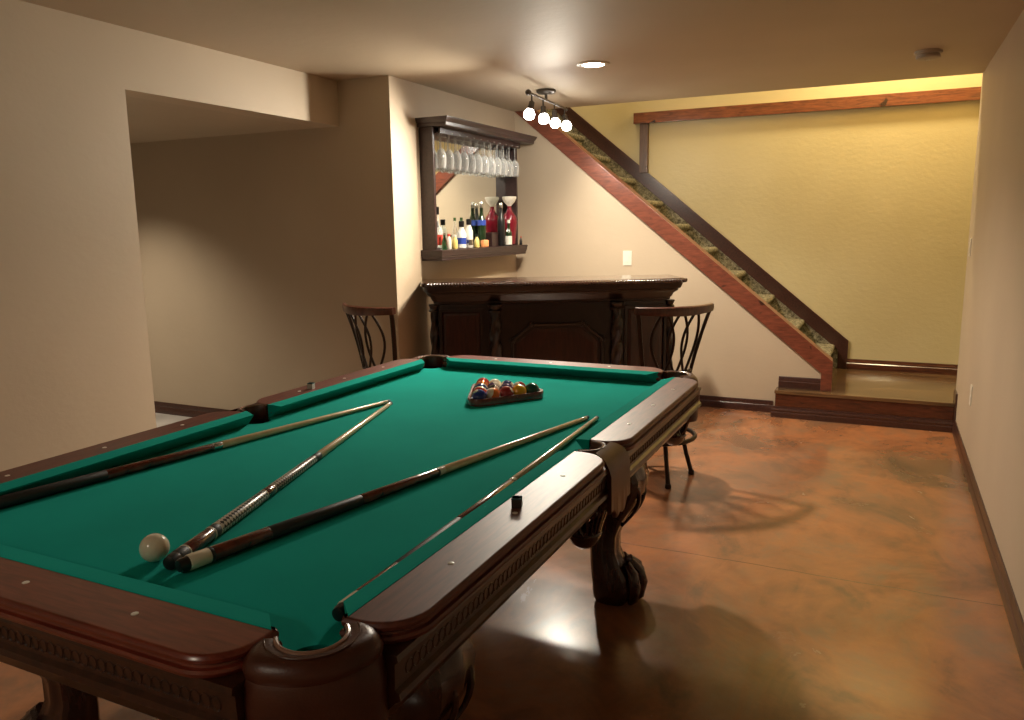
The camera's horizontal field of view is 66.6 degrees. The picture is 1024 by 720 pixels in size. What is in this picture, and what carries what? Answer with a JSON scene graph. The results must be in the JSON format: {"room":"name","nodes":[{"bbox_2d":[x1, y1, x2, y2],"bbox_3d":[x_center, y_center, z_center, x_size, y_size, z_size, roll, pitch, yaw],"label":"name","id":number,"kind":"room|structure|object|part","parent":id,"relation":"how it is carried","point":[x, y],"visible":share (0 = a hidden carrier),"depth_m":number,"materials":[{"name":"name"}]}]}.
{"room":"basement billiard room","nodes":[
{"label":"basement billiard room","id":0,"kind":"room"},
{"bbox_2d":[0,0,338,471],"bbox_3d":[-2.650,-0.090,2.191,0.160,2.360,6.850,4,11,25],"label":"wall","id":1,"kind":"structure","parent":0,"point":[75,364],"depth_m":3.47,"materials":[{"name":"paint"}]},
{"bbox_2d":[126,96,316,143],"bbox_3d":[-3.526,-1.360,3.512,2.700,0.280,4.850,4,11,25],"label":"ceiling","id":2,"kind":"structure","parent":0,"point":[148,120],"depth_m":4.83,"materials":[{"name":"paint"}]},
{"bbox_2d":[130,75,515,409],"bbox_3d":[-1.805,-0.856,6.584,3.255,2.360,1.930,4,11,25],"label":"wall","id":3,"kind":"structure","parent":0,"point":[253,246],"depth_m":5.45,"materials":[{"name":"paint"}]},
{"bbox_2d":[154,401,229,416],"bbox_3d":[-2.207,0.417,5.911,3.255,0.090,0.016,4,11,25],"label":"baseboard","id":4,"kind":"structure","parent":3,"relation":"attached to","point":[160,407],"depth_m":6.08,"materials":[{"name":"brown wood"}]},
{"bbox_2d":[415,115,536,260],"bbox_3d":[-0.211,-1.239,5.801,0.242,0.937,1.454,4,11,25],"label":"upper cabinet","id":5,"kind":"object","parent":3,"relation":"attached to","point":[457,194],"visible":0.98,"depth_m":5.65,"materials":[{"name":"brown wood"}]},
{"bbox_3d":[-0.561,-1.139,5.234,0.105,0.821,0.028,4,11,25],"label":"panel","id":6,"kind":"part","parent":5,"relation":"part of","materials":[{"name":"brown wood"}]},
{"bbox_2d":[437,207,442,249],"bbox_3d":[-0.509,-0.899,5.314,0.073,0.288,0.073,4,11,25],"label":"bottle","id":7,"kind":"object","parent":5,"relation":"on","point":[439,237],"visible":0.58,"depth_m":5.30,"materials":[{"name":"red glass"}]},
{"bbox_2d":[442,233,446,249],"bbox_3d":[-0.458,-0.805,5.284,0.034,0.112,0.034,4,11,25],"label":"bottle","id":8,"kind":"object","parent":5,"relation":"on","point":[444,241],"visible":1,"depth_m":5.27,"materials":[{"name":"green glass"}]},
{"bbox_3d":[-0.329,-1.239,5.830,0.006,0.810,1.320,4,11,25],"label":"panel","id":9,"kind":"part","parent":5,"relation":"part of","materials":[{"name":"brown wood"}]},
{"bbox_2d":[446,234,451,248],"bbox_3d":[-0.435,-0.816,5.366,0.036,0.105,0.036,4,11,25],"label":"bottle","id":10,"kind":"object","parent":5,"relation":"on","point":[449,243],"visible":0.91,"depth_m":5.35,"materials":[{"name":"white glass"}]},
{"bbox_2d":[452,235,457,248],"bbox_3d":[-0.398,-0.826,5.442,0.038,0.098,0.038,4,11,25],"label":"bottle","id":11,"kind":"object","parent":5,"relation":"on","point":[454,241],"visible":1,"depth_m":5.43,"materials":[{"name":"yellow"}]},
{"bbox_2d":[457,221,466,247],"bbox_3d":[-0.359,-0.893,5.552,0.067,0.193,0.067,4,11,25],"label":"bottle","id":12,"kind":"object","parent":5,"relation":"on","point":[461,235],"visible":0.95,"depth_m":5.53,"materials":[{"name":"white"}]},
{"bbox_2d":[465,219,472,247],"bbox_3d":[-0.311,-0.916,5.638,0.059,0.207,0.059,4,11,25],"label":"bottle","id":13,"kind":"object","parent":5,"relation":"on","point":[469,232],"visible":0.85,"depth_m":5.62,"materials":[{"name":"white glass"}]},
{"bbox_3d":[-0.312,-1.627,5.753,0.018,0.041,1.260,4,11,25],"label":"stemware rail","id":14,"kind":"part","parent":5,"relation":"part of","materials":[{"name":"brown wood"}]},
{"bbox_2d":[434,136,505,247],"bbox_3d":[-0.323,-1.251,5.825,0.006,0.795,1.260,4,11,25],"label":"mirror","id":15,"kind":"object","parent":5,"relation":"on","point":[459,194],"depth_m":5.79,"materials":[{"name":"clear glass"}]},
{"bbox_3d":[-0.280,-1.625,5.738,0.018,0.041,1.260,4,11,25],"label":"stemware rail","id":16,"kind":"part","parent":5,"relation":"part of","materials":[{"name":"brown wood"}]},
{"bbox_2d":[421,245,527,260],"bbox_3d":[-0.244,-0.814,5.876,0.170,0.075,1.390,4,11,25],"label":"shelf","id":17,"kind":"object","parent":5,"relation":"attached to","point":[429,253],"depth_m":5.55,"materials":[{"name":"brown wood"}]},
{"bbox_3d":[-0.244,-1.623,5.721,0.018,0.041,1.260,4,11,25],"label":"stemware rail","id":18,"kind":"part","parent":5,"relation":"part of","materials":[{"name":"brown wood"}]},
{"bbox_3d":[-0.217,-1.673,5.727,0.242,0.057,1.454,4,11,25],"label":"crown","id":19,"kind":"part","parent":5,"relation":"part of","materials":[{"name":"brown wood"}]},
{"bbox_2d":[474,234,479,246],"bbox_3d":[-0.259,-0.877,5.743,0.038,0.094,0.038,4,11,25],"label":"bottle","id":20,"kind":"object","parent":5,"relation":"on","point":[476,241],"visible":1,"depth_m":5.73,"materials":[{"name":"yellow"}]},
{"bbox_3d":[-0.212,-1.621,5.706,0.018,0.041,1.260,4,11,25],"label":"stemware rail","id":21,"kind":"part","parent":5,"relation":"part of","materials":[{"name":"brown wood"}]},
{"bbox_2d":[477,202,485,246],"bbox_3d":[-0.232,-1.037,5.954,0.067,0.337,0.067,4,11,25],"label":"bottle","id":22,"kind":"object","parent":5,"relation":"on","point":[481,222],"visible":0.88,"depth_m":5.93,"materials":[{"name":"green glass"}]},
{"bbox_2d":[481,240,488,246],"bbox_3d":[-0.205,-0.875,5.846,0.062,0.052,0.062,4,11,25],"label":"candle jar","id":23,"kind":"object","parent":5,"relation":"on","point":[484,243],"visible":0.98,"depth_m":5.82,"materials":[{"name":"orange wax"}]},
{"bbox_2d":[486,232,498,245],"bbox_3d":[-0.163,-0.938,6.051,0.076,0.106,0.116,4,11,25],"label":"wooden box","id":24,"kind":"object","parent":5,"relation":"on","point":[492,237],"visible":0.75,"depth_m":6.00,"materials":[{"name":"brown wood"}]},
{"bbox_2d":[497,203,504,245],"bbox_3d":[-0.085,-1.062,6.098,0.060,0.332,0.060,4,11,25],"label":"bottle","id":25,"kind":"object","parent":5,"relation":"on","point":[501,221],"visible":1,"depth_m":6.08,"materials":[{"name":"black glass"}]},
{"bbox_2d":[505,220,511,245],"bbox_3d":[-0.027,-1.008,6.170,0.054,0.200,0.054,4,11,25],"label":"bottle","id":26,"kind":"object","parent":5,"relation":"on","point":[508,235],"visible":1,"depth_m":6.15,"materials":[{"name":"green glass"}]},
{"bbox_2d":[502,196,517,244],"bbox_3d":[-0.020,-1.124,6.297,0.132,0.386,0.132,4,11,25],"label":"decanter","id":27,"kind":"object","parent":5,"relation":"on","point":[508,200],"visible":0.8,"depth_m":6.25,"materials":[{"name":"red glass"}]},
{"bbox_3d":[-0.006,-1.344,6.382,0.105,0.821,0.028,4,11,25],"label":"panel","id":28,"kind":"part","parent":5,"relation":"part of","materials":[{"name":"brown wood"}]},
{"bbox_2d":[0,407,1023,719],"bbox_3d":[-1.418,0.918,3.491,6.800,0.100,9.900,4,11,25],"label":"floor","id":29,"kind":"structure","parent":0,"point":[802,569],"depth_m":2.94,"materials":[{"name":"concrete"}]},
{"bbox_2d":[0,354,700,719],"bbox_3d":[-0.341,0.603,2.540,1.442,0.814,2.555,4,11,25],"label":"pool table","id":30,"kind":"object","parent":29,"relation":"on","point":[253,633],"visible":1,"depth_m":1.72,"materials":[{"name":"fabric"}]},
{"bbox_3d":[-1.224,0.799,2.068,0.226,0.610,0.218,4,11,25],"label":"leg","id":31,"kind":"part","parent":30,"relation":"part of","materials":[{"name":"brown wood"}]},
{"bbox_3d":[-1.183,0.275,2.244,0.128,0.039,1.036,4,11,25],"label":"wood rail","id":32,"kind":"part","parent":30,"relation":"part of","materials":[{"name":"brown wood"}]},
{"bbox_2d":[0,411,252,495],"bbox_3d":[-1.115,0.281,2.219,0.047,0.046,1.029,4,11,25],"label":"cushion","id":33,"kind":"object","parent":30,"relation":"on","point":[206,432],"depth_m":2.28,"materials":[{"name":"fabric"}]},
{"bbox_2d":[0,544,270,629],"bbox_3d":[-0.836,0.407,1.461,1.044,0.046,0.047,4,11,25],"label":"cushion","id":34,"kind":"object","parent":30,"relation":"on","point":[212,609],"depth_m":1.36,"materials":[{"name":"fabric"}]},
{"bbox_3d":[-0.867,0.416,1.395,1.064,0.039,0.128,4,11,25],"label":"wood rail","id":35,"kind":"part","parent":30,"relation":"part of","materials":[{"name":"brown wood"}]},
{"bbox_2d":[139,533,169,561],"bbox_3d":[-0.725,0.381,1.580,0.057,0.057,0.057,4,11,25],"label":"cue ball","id":36,"kind":"object","parent":30,"relation":"on","point":[155,547],"visible":0.99,"depth_m":1.56,"materials":[{"name":"beige plastic"}]},
{"bbox_2d":[0,400,389,508],"bbox_3d":[-0.891,0.261,2.386,0.033,0.033,1.473,6,12,35],"label":"stick","id":37,"kind":"object","parent":30,"relation":"on","point":[7,500],"visible":0.94,"depth_m":2.18,"materials":[{"name":"brown wood"}]},
{"bbox_2d":[249,419,270,423],"bbox_3d":[-0.896,0.279,2.750,0.099,0.120,0.099,4,11,25],"label":"pocket","id":38,"kind":"object","parent":30,"relation":"on","point":[253,421],"depth_m":2.78,"materials":[{"name":"green"}]},
{"bbox_2d":[163,401,392,569],"bbox_3d":[-0.567,0.282,2.239,0.032,0.032,1.455,1,9,9],"label":"stick","id":39,"kind":"object","parent":30,"relation":"on","point":[220,526],"visible":0.92,"depth_m":1.84,"materials":[{"name":"brown wood"}]},
{"bbox_2d":[307,382,314,388],"bbox_3d":[-0.785,0.101,3.045,0.023,0.022,0.022,2,10,14],"label":"cube","id":40,"kind":"object","parent":30,"relation":"on","point":[311,385],"visible":1,"depth_m":3.04,"materials":[{"name":"grey"}]},
{"bbox_3d":[-0.691,0.093,3.263,0.128,0.039,1.036,4,11,25],"label":"wood rail","id":41,"kind":"part","parent":30,"relation":"part of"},
{"bbox_2d":[268,359,424,416],"bbox_3d":[-0.628,0.101,3.226,0.047,0.046,1.029,4,11,25],"label":"cushion","id":42,"kind":"object","parent":30,"relation":"on","point":[290,406],"depth_m":3.12,"materials":[{"name":"fabric"}]},
{"bbox_2d":[175,415,588,571],"bbox_3d":[-0.195,0.300,2.101,0.033,0.033,1.500,7,12,37],"label":"stick","id":43,"kind":"object","parent":30,"relation":"on","point":[205,556],"visible":1,"depth_m":1.78,"materials":[{"name":"brown wood"}]},
{"bbox_2d":[422,366,440,368],"bbox_3d":[-0.383,0.098,3.761,0.099,0.120,0.099,4,11,25],"label":"pocket","id":44,"kind":"object","parent":30,"relation":"on","point":[424,367],"depth_m":3.79,"materials":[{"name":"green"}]},
{"bbox_3d":[-0.197,0.843,1.731,0.226,0.610,0.218,4,11,25],"label":"leg","id":45,"kind":"part","parent":30,"relation":"part of","materials":[{"name":"brown wood"}]},
{"bbox_2d":[343,449,575,616],"bbox_3d":[-0.063,0.352,1.724,0.047,0.046,1.029,4,11,25],"label":"cushion","id":46,"kind":"object","parent":30,"relation":"on","point":[377,589],"depth_m":1.55,"materials":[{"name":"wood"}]},
{"bbox_2d":[332,416,598,621],"bbox_3d":[-0.001,0.315,1.999,0.033,0.033,1.505,3,10,23],"label":"stick","id":47,"kind":"object","parent":30,"relation":"on","point":[338,612],"visible":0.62,"depth_m":1.84,"materials":[{"name":"brown wood"}]},
{"bbox_3d":[0.000,0.354,1.687,0.128,0.039,1.036,4,11,25],"label":"wood rail","id":48,"kind":"part","parent":30,"relation":"part of","materials":[{"name":"brown wood"}]},
{"bbox_2d":[472,389,486,398],"bbox_3d":[-0.123,0.139,2.940,0.057,0.057,0.057,-8,12,-37],"label":"ball","id":49,"kind":"object","parent":30,"relation":"on","point":[477,394],"visible":0.7,"depth_m":2.92,"materials":[{"name":"blue plastic"}]},
{"bbox_2d":[473,386,486,391],"bbox_3d":[-0.122,0.129,2.996,0.057,0.057,0.057,-8,12,-37],"label":"ball","id":50,"kind":"object","parent":30,"relation":"on","point":[478,387],"visible":0.36,"depth_m":2.98,"materials":[{"name":"red"}]},
{"bbox_2d":[474,383,487,388],"bbox_3d":[-0.121,0.119,3.053,0.057,0.057,0.057,-9,12,-38],"label":"ball","id":51,"kind":"object","parent":30,"relation":"on","point":[479,384],"visible":0.29,"depth_m":3.04,"materials":[{"name":"blue plastic"}]},
{"bbox_2d":[475,380,487,385],"bbox_3d":[-0.119,0.110,3.110,0.057,0.057,0.057,-8,12,-38],"label":"ball","id":52,"kind":"object","parent":30,"relation":"on","point":[480,381],"visible":0.35,"depth_m":3.10,"materials":[{"name":"orange plastic"}]},
{"bbox_2d":[476,378,488,382],"bbox_3d":[-0.118,0.100,3.166,0.057,0.057,0.057,9,13,43],"label":"ball","id":53,"kind":"object","parent":30,"relation":"on","point":[479,379],"visible":0.29,"depth_m":3.15,"materials":[{"name":"red"}]},
{"bbox_2d":[486,388,499,397],"bbox_3d":[-0.073,0.134,2.967,0.057,0.057,0.057,-8,12,-34],"label":"ball","id":54,"kind":"object","parent":30,"relation":"on","point":[491,392],"visible":0.67,"depth_m":2.94,"materials":[{"name":"orange plastic"}]},
{"bbox_2d":[487,385,499,389],"bbox_3d":[-0.071,0.124,3.023,0.057,0.057,0.057,-7,12,-33],"label":"ball","id":55,"kind":"object","parent":30,"relation":"on","point":[490,386],"visible":0.34,"depth_m":3.01,"materials":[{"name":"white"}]},
{"bbox_2d":[487,382,500,387],"bbox_3d":[-0.070,0.114,3.080,0.057,0.057,0.057,1,10,8],"label":"ball","id":56,"kind":"object","parent":30,"relation":"on","point":[491,383],"visible":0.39,"depth_m":3.06,"materials":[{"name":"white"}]},
{"bbox_2d":[488,379,500,383],"bbox_3d":[-0.069,0.104,3.137,0.057,0.057,0.057,8,13,43],"label":"ball","id":57,"kind":"object","parent":30,"relation":"on","point":[492,380],"visible":0.27,"depth_m":3.12,"materials":[{"name":"white plastic"}]},
{"bbox_2d":[467,383,543,406],"bbox_3d":[-0.060,0.138,3.027,0.319,0.028,0.300,4,11,25],"label":"rack","id":58,"kind":"object","parent":30,"relation":"on","point":[533,395],"visible":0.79,"depth_m":2.95,"materials":[{"name":"brown wood"}]},
{"bbox_2d":[499,386,513,395],"bbox_3d":[-0.022,0.128,2.994,0.057,0.057,0.057,-10,13,-42],"label":"ball","id":59,"kind":"object","parent":30,"relation":"on","point":[505,390],"visible":0.73,"depth_m":2.97,"materials":[{"name":"red plastic"}]},
{"bbox_2d":[500,383,512,388],"bbox_3d":[-0.021,0.118,3.050,0.057,0.057,0.057,9,13,43],"label":"ball","id":60,"kind":"object","parent":30,"relation":"on","point":[504,384],"visible":0.3,"depth_m":3.04,"materials":[{"name":"purple plastic"}]},
{"bbox_2d":[500,380,512,385],"bbox_3d":[-0.020,0.109,3.107,0.057,0.057,0.057,-9,12,-38],"label":"ball","id":61,"kind":"object","parent":30,"relation":"on","point":[505,381],"visible":0.22,"depth_m":3.09,"materials":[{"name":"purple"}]},
{"bbox_2d":[511,495,522,508],"bbox_3d":[0.011,0.315,1.731,0.023,0.022,0.022,1,10,8],"label":"cube","id":62,"kind":"object","parent":30,"relation":"on","point":[516,500],"visible":1,"depth_m":1.72,"materials":[{"name":"brown"}]},
{"bbox_2d":[513,381,525,386],"bbox_3d":[0.029,0.113,3.078,0.057,0.057,0.057,-9,13,-39],"label":"ball","id":63,"kind":"object","parent":30,"relation":"on","point":[518,382],"visible":0.29,"depth_m":3.06,"materials":[{"name":"red"}]},
{"bbox_2d":[513,384,526,394],"bbox_3d":[0.028,0.123,3.021,0.057,0.057,0.057,-8,12,-36],"label":"ball","id":64,"kind":"object","parent":30,"relation":"on","point":[517,389],"visible":0.68,"depth_m":3.00,"materials":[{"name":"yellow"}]},
{"bbox_2d":[525,383,538,392],"bbox_3d":[0.078,0.117,3.048,0.057,0.057,0.057,-9,13,-40],"label":"ball","id":65,"kind":"object","parent":30,"relation":"on","point":[531,387],"visible":0.59,"depth_m":3.03,"materials":[{"name":"teal plastic"}]},
{"bbox_2d":[446,357,658,382],"bbox_3d":[0.144,0.045,3.490,1.044,0.046,0.047,4,11,25],"label":"cushion","id":66,"kind":"object","parent":30,"relation":"on","point":[586,373],"depth_m":3.47,"materials":[{"name":"fabric"}]},
{"bbox_3d":[0.176,0.031,3.554,1.064,0.039,0.128,4,11,25],"label":"wood rail","id":67,"kind":"part","parent":30,"relation":"part of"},
{"bbox_3d":[0.400,0.623,2.967,0.226,0.610,0.218,4,11,25],"label":"leg","id":68,"kind":"part","parent":30,"relation":"part of","materials":[{"name":"brown wood"}]},
{"bbox_2d":[576,377,674,449],"bbox_3d":[0.423,0.172,2.731,0.047,0.046,1.029,4,11,25],"label":"cushion","id":69,"kind":"object","parent":30,"relation":"on","point":[585,441],"depth_m":2.55,"materials":[{"name":"fabric"}]},
{"bbox_3d":[0.492,0.173,2.705,0.128,0.039,1.036,4,11,25],"label":"wood rail","id":70,"kind":"part","parent":30,"relation":"part of","materials":[{"name":"brown wood"}]},
{"bbox_2d":[342,302,396,368],"bbox_3d":[-0.706,0.161,4.590,0.480,1.000,0.489,9,14,44],"label":"bar stool","id":71,"kind":"object","parent":29,"relation":"on","point":[350,310],"visible":0.44,"depth_m":4.35,"materials":[{"name":"brown wood"}]},
{"bbox_3d":[-0.844,-0.282,4.378,0.480,0.052,0.113,9,14,44],"label":"rail","id":72,"kind":"part","parent":71,"relation":"part of","materials":[{"name":"brown wood"}]},
{"bbox_3d":[-0.658,-0.071,4.338,0.030,0.435,0.137,-1,10,-4],"label":"post","id":73,"kind":"part","parent":71,"relation":"part of","materials":[{"name":"brown wood"}]},
{"bbox_2d":[420,274,687,369],"bbox_3d":[0.281,-0.015,5.316,1.758,1.075,0.466,-1,10,-4],"label":"bar","id":74,"kind":"object","parent":29,"relation":"on","point":[582,319],"visible":0.52,"depth_m":5.15,"materials":[{"name":"brown wood"}]},
{"bbox_3d":[-0.329,0.038,5.174,0.291,0.755,0.012,-1,10,0],"label":"panel frame","id":75,"kind":"part","parent":74,"relation":"part of","materials":[{"name":"brown wood"}]},
{"bbox_3d":[-0.329,0.038,5.177,0.251,0.715,0.008,-1,10,0],"label":"raised panel","id":76,"kind":"part","parent":74,"relation":"part of","materials":[{"name":"brown wood"}]},
{"bbox_3d":[0.268,-0.459,5.253,1.726,0.121,0.440,-1,10,-4],"label":"crown moulding","id":77,"kind":"part","parent":74,"relation":"part of","materials":[{"name":"brown wood"}]},
{"bbox_3d":[0.304,0.074,5.208,0.620,0.655,0.027,-1,10,-4],"label":"octagon moulding","id":78,"kind":"part","parent":74,"relation":"part of","materials":[{"name":"brown wood"}]},
{"bbox_3d":[0.304,0.074,5.210,0.558,0.591,0.012,-2,10,-4],"label":"panel","id":79,"kind":"part","parent":74,"relation":"part of","materials":[{"name":"brown wood"}]},
{"bbox_3d":[0.898,0.006,5.264,0.251,0.715,0.008,-2,10,-8],"label":"raised panel","id":80,"kind":"part","parent":74,"relation":"part of","materials":[{"name":"brown wood"}]},
{"bbox_3d":[0.898,0.006,5.261,0.291,0.755,0.012,-2,10,-8],"label":"panel frame","id":81,"kind":"part","parent":74,"relation":"part of","materials":[{"name":"brown wood"}]},
{"bbox_2d":[634,303,713,488],"bbox_3d":[0.823,0.177,4.377,0.480,1.000,0.489,-4,10,-20],"label":"bar stool","id":82,"kind":"object","parent":29,"relation":"on","point":[682,311],"visible":0.47,"depth_m":4.16,"materials":[{"name":"brown wood"}]},
{"bbox_3d":[0.688,-0.059,4.163,0.030,0.435,0.137,4,11,27],"label":"post","id":83,"kind":"part","parent":82,"relation":"part of","materials":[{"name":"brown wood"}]},
{"bbox_3d":[0.842,0.437,4.304,0.035,0.511,0.197,-2,10,-6],"label":"leg","id":84,"kind":"part","parent":82,"relation":"part of","materials":[{"name":"brown metal"}]},
{"bbox_3d":[0.884,-0.262,4.123,0.480,0.052,0.113,-4,10,-20],"label":"rail","id":85,"kind":"part","parent":82,"relation":"part of","materials":[{"name":"brown wood"}]},
{"bbox_3d":[0.952,0.410,4.454,0.197,0.511,0.035,-2,10,-6],"label":"leg","id":86,"kind":"part","parent":82,"relation":"part of","materials":[{"name":"brown metal"}]},
{"bbox_3d":[1.032,-0.086,4.290,0.137,0.435,0.030,3,10,21],"label":"post","id":87,"kind":"part","parent":82,"relation":"part of","materials":[{"name":"brown wood"}]},
{"bbox_2d":[771,368,956,432],"bbox_3d":[2.754,0.272,6.030,1.285,0.200,1.155,4,11,25],"label":"landing platform","id":88,"kind":"object","parent":29,"relation":"on","point":[917,401],"visible":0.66,"depth_m":5.64,"materials":[{"name":"brown wood"}]},
{"bbox_2d":[515,107,847,390],"bbox_3d":[0.958,-1.286,6.688,3.633,2.698,1.035,4,11,25],"label":"staircase","id":89,"kind":"structure","parent":88,"relation":"on","point":[712,253],"depth_m":6.58,"materials":[{"name":"wood"}]},
{"bbox_3d":[2.469,0.417,5.561,1.187,0.080,0.030,4,11,25],"label":"moulding","id":90,"kind":"part","parent":88,"relation":"part of","materials":[{"name":"brown wood"}]},
{"bbox_2d":[20,0,1023,111],"bbox_3d":[-0.469,-1.415,1.930,4.240,0.280,8.680,4,11,25],"label":"ceiling","id":91,"kind":"structure","parent":0,"point":[490,52],"depth_m":3.96,"materials":[{"name":"paint"}]},
{"bbox_2d":[524,88,571,130],"bbox_3d":[0.222,-1.746,5.380,0.167,0.254,0.834,4,11,25],"label":"track light","id":92,"kind":"object","parent":91,"relation":"attached to","point":[529,114],"visible":1,"depth_m":5.37,"materials":[{"name":"white glass"}]},
{"bbox_3d":[0.111,-1.597,5.064,0.073,0.070,0.074,4,11,25],"label":"bulb","id":93,"kind":"part","parent":92,"relation":"part of","materials":[{"name":"white glass"}]},
{"bbox_3d":[0.216,-1.632,5.272,0.072,0.066,0.072,4,11,25],"label":"bulb","id":94,"kind":"part","parent":92,"relation":"part of","materials":[{"name":"white glass"}]},
{"bbox_3d":[0.306,-1.671,5.496,0.072,0.066,0.072,4,11,25],"label":"bulb","id":95,"kind":"part","parent":92,"relation":"part of","materials":[{"name":"white glass"}]},
{"bbox_3d":[0.399,-1.711,5.692,0.074,0.070,0.074,4,11,25],"label":"bulb","id":96,"kind":"part","parent":92,"relation":"part of","materials":[{"name":"white glass"}]},
{"bbox_2d":[577,61,609,67],"bbox_3d":[0.478,-1.738,4.586,0.194,0.007,0.194,4,11,25],"label":"recessed light","id":97,"kind":"object","parent":91,"relation":"in","point":[587,64],"visible":1,"depth_m":4.58,"materials":[{"name":"beige glass"}]},
{"bbox_2d":[914,48,942,60],"bbox_3d":[2.330,-1.703,4.362,0.144,0.050,0.144,4,11,25],"label":"smoke detector","id":98,"kind":"object","parent":91,"relation":"attached to","point":[930,54],"visible":1,"depth_m":4.32,"materials":[{"name":"beige plastic"}]},
{"bbox_2d":[514,112,820,405],"bbox_3d":[1.180,-0.827,6.176,2.485,2.360,0.100,4,11,25],"label":"wall","id":99,"kind":"structure","parent":0,"point":[570,224],"depth_m":6.22,"materials":[{"name":"paint"}]},
{"bbox_2d":[623,251,631,264],"bbox_3d":[0.924,-0.816,6.240,0.072,0.116,0.009,4,11,25],"label":"light switch","id":100,"kind":"object","parent":99,"relation":"attached to","point":[627,255],"visible":1,"depth_m":6.24,"materials":[{"name":"beige plastic"}]},
{"bbox_2d":[699,395,772,411],"bbox_3d":[1.017,0.290,6.389,2.145,0.090,0.016,4,11,25],"label":"baseboard","id":101,"kind":"structure","parent":99,"relation":"attached to","point":[706,401],"depth_m":6.04,"materials":[{"name":"brown wood"}]},
{"bbox_2d":[778,376,820,389],"bbox_3d":[2.147,0.172,5.821,0.295,0.085,0.018,4,11,25],"label":"baseboard","id":102,"kind":"structure","parent":99,"relation":"attached to","point":[784,381],"depth_m":5.82,"materials":[{"name":"brown wood"}]},
{"bbox_2d":[570,73,982,364],"bbox_3d":[1.005,-2.129,7.153,5.690,4.600,0.100,4,11,25],"label":"wall","id":103,"kind":"structure","parent":0,"point":[863,216],"depth_m":6.43,"materials":[{"name":"paint"}]},
{"bbox_2d":[633,86,981,172],"bbox_3d":[2.322,-1.875,6.472,2.700,0.525,0.060,4,11,25],"label":"beam","id":104,"kind":"structure","parent":103,"relation":"attached to","point":[644,119],"depth_m":6.40,"materials":[{"name":"brown wood"}]},
{"bbox_3d":[1.191,-1.906,7.021,0.075,0.430,0.045,4,11,25],"label":"post","id":105,"kind":"part","parent":104,"relation":"part of","materials":[{"name":"brown wood"}]},
{"bbox_2d":[847,359,957,374],"bbox_3d":[3.201,0.056,6.414,0.830,0.085,0.020,4,11,25],"label":"baseboard","id":106,"kind":"structure","parent":103,"relation":"attached to","point":[861,364],"depth_m":6.40,"materials":[{"name":"brown wood"}]},
{"bbox_2d":[956,10,1023,620],"bbox_3d":[1.245,-0.002,1.365,0.100,2.360,8.700,4,11,25],"label":"wall","id":107,"kind":"structure","parent":0,"point":[991,349],"depth_m":3.71,"materials":[{"name":"paint"}]},
{"bbox_2d":[953,389,957,422],"bbox_3d":[3.039,0.349,5.352,0.012,0.270,0.180,4,11,25],"label":"trim","id":108,"kind":"structure","parent":107,"relation":"attached to","point":[955,395],"depth_m":5.27,"materials":[{"name":"brown wood"}]},
{"bbox_2d":[968,238,971,256],"bbox_3d":[2.978,-0.732,5.065,0.009,0.116,0.072,4,11,25],"label":"light switch","id":109,"kind":"object","parent":107,"relation":"attached to","point":[970,242],"visible":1,"depth_m":5.04,"materials":[{"name":"beige plastic"}]},
{"bbox_2d":[969,384,972,405],"bbox_3d":[2.646,0.203,4.493,0.008,0.116,0.072,4,11,25],"label":"wall outlet","id":110,"kind":"object","parent":107,"relation":"attached to","point":[971,386],"visible":1,"depth_m":4.47,"materials":[{"name":"beige plastic"}]},
{"bbox_2d":[952,420,1023,670],"bbox_3d":[1.170,1.128,1.501,0.016,0.090,8.520,4,11,25],"label":"baseboard","id":111,"kind":"structure","parent":107,"relation":"attached to","point":[1013,613],"depth_m":3.23,"materials":[{"name":"brown wood"}]}
]}

